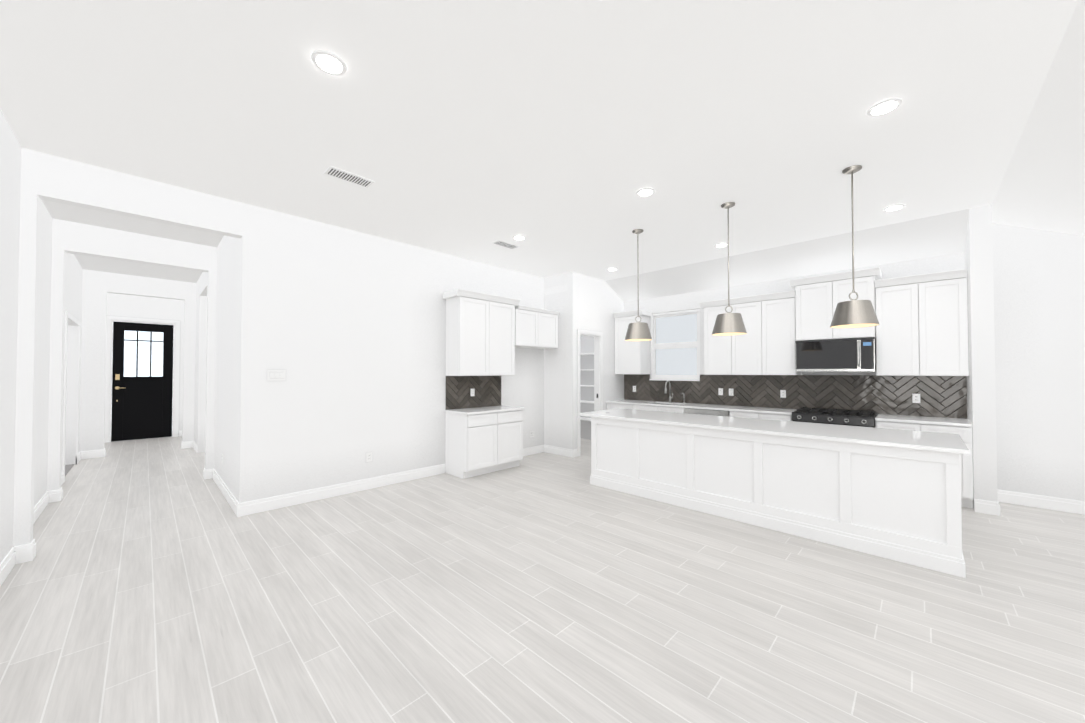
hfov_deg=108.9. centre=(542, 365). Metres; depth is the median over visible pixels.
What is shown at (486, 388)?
tile backsplash
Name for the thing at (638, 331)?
pendant light
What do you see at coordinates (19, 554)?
baseboard
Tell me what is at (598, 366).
door frame
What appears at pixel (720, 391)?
outlet
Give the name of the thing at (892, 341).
upper cabinet
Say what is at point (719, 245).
recessed light
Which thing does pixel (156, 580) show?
floor
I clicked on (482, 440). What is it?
base cabinet
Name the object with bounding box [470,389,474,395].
outlet
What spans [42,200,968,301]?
ceiling
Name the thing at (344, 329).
wall
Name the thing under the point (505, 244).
ceiling vent
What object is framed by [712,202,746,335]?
pendant light
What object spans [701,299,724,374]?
upper cabinet
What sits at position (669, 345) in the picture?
window
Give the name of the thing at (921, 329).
upper cabinet
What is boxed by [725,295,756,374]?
upper cabinet
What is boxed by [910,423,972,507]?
base cabinet
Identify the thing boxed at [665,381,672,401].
faucet
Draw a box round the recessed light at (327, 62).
[311,50,346,75]
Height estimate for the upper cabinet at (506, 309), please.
1.205 m
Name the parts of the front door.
front door handle, glass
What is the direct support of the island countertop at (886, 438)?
on the kitchen island
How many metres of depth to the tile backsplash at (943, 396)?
5.52 m
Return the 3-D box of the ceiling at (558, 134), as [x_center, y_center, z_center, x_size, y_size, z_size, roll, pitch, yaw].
[1.954,-1.600,2.362,9.700,0.440,7.680,-1,-1,44]
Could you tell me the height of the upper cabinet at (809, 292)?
0.860 m
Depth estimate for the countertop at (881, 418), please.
4.50 m
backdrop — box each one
[111,330,173,419]
[656,314,696,374]
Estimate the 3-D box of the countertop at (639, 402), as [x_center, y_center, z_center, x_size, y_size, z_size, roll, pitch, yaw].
[1.692,0.680,7.321,0.746,0.030,0.644,-1,-1,44]
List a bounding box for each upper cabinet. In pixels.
[443,289,494,375]
[495,297,518,375]
[519,305,542,348]
[543,309,558,348]
[613,311,648,373]
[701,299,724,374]
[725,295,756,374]
[757,291,801,374]
[793,275,828,342]
[825,267,876,339]
[876,276,908,374]
[909,269,968,375]
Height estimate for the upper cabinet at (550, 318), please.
0.640 m
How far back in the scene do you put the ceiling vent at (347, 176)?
3.44 m
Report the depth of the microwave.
5.09 m
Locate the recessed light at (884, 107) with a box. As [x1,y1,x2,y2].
[867,98,902,116]
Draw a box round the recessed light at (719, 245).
[715,243,727,247]
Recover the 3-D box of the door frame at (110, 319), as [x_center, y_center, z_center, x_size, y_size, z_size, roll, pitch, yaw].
[-8.709,0.282,8.472,0.138,2.630,1.130,-1,-1,44]
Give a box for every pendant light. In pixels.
[625,229,651,340]
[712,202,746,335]
[830,165,879,327]
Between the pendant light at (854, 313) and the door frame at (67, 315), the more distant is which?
the door frame at (67, 315)
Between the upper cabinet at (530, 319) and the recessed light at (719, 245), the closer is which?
the recessed light at (719, 245)
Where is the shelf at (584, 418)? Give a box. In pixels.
[580,353,593,420]
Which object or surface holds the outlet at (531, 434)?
attached to the wall
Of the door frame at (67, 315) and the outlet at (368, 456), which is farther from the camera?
the door frame at (67, 315)
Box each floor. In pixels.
[0,436,1084,722]
[65,464,73,475]
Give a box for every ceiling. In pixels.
[0,0,1084,280]
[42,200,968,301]
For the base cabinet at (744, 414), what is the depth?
5.68 m
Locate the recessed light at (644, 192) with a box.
[636,188,654,196]
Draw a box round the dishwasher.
[685,408,728,415]
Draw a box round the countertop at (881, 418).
[875,415,971,426]
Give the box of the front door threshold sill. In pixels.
[112,436,171,441]
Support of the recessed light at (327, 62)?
in the ceiling at (558, 134)
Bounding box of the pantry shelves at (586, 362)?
[580,336,593,439]
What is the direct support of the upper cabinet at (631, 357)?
attached to the wall
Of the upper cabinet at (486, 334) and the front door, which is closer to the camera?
the upper cabinet at (486, 334)
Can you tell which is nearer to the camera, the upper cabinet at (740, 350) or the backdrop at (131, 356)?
the upper cabinet at (740, 350)
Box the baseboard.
[0,430,1084,586]
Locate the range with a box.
[792,407,877,427]
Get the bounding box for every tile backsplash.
[446,376,500,409]
[624,374,966,418]
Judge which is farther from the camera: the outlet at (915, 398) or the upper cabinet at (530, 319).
the upper cabinet at (530, 319)
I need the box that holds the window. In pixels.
[649,309,699,380]
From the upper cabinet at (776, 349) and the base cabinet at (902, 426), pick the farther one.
the upper cabinet at (776, 349)
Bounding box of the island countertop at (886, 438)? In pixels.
[579,408,968,455]
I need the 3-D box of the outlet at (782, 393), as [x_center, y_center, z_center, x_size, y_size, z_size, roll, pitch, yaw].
[3.636,0.420,5.862,0.072,0.116,0.008,-1,-1,44]
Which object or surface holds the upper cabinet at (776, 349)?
attached to the wall
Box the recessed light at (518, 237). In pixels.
[512,235,525,239]
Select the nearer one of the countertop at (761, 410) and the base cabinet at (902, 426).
the base cabinet at (902, 426)
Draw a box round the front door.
[111,322,173,441]
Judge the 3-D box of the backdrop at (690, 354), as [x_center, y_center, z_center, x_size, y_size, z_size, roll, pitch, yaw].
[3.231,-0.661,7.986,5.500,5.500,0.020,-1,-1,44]
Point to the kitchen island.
(893, 494)
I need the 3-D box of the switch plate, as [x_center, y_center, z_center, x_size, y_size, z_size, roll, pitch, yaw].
[-2.856,0.099,4.167,0.008,0.116,0.164,-1,-1,44]
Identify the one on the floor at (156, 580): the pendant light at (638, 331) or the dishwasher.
the dishwasher
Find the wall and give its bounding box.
[0,109,1084,562]
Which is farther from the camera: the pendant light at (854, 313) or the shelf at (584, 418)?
the shelf at (584, 418)
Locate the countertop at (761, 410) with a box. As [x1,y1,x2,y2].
[674,403,795,414]
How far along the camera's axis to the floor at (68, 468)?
5.86 m
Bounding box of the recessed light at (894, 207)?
[883,204,904,211]
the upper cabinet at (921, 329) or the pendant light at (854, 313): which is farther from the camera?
the upper cabinet at (921, 329)
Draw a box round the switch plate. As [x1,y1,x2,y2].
[267,370,285,380]
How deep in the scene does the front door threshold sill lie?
8.38 m
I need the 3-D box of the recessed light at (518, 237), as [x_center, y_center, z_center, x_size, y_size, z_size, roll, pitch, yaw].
[-0.301,-1.654,5.007,0.176,0.008,0.176,-1,-1,44]
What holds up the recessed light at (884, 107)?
in the ceiling at (558, 134)
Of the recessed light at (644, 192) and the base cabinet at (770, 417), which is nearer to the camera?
the recessed light at (644, 192)
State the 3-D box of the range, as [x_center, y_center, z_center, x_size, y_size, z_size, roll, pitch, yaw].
[3.863,1.067,5.133,0.842,0.955,0.712,-1,-1,44]
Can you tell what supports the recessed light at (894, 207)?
in the ceiling at (558, 134)
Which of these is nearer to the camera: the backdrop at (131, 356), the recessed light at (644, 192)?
the recessed light at (644, 192)
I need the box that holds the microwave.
[795,337,875,371]
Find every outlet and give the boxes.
[366,452,371,461]
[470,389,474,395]
[529,431,533,437]
[718,388,722,394]
[729,388,733,395]
[780,390,785,397]
[912,394,919,402]
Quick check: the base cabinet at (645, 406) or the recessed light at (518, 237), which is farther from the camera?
the base cabinet at (645, 406)
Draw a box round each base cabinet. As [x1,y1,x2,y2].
[445,405,524,478]
[607,403,653,410]
[729,411,753,417]
[754,411,791,420]
[875,419,909,429]
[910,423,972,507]
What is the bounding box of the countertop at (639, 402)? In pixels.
[606,399,653,406]
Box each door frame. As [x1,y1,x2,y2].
[62,311,80,481]
[104,316,179,442]
[577,329,602,456]
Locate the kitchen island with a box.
[589,416,965,577]
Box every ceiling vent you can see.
[324,166,374,187]
[492,240,519,248]
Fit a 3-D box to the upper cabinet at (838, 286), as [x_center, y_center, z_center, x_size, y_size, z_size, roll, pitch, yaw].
[4.115,-0.786,5.160,0.484,0.860,0.391,-1,-1,44]
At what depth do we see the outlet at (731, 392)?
6.38 m
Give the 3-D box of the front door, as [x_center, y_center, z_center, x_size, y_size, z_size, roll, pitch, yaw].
[-8.689,0.328,8.451,0.114,2.513,0.920,-1,-1,44]

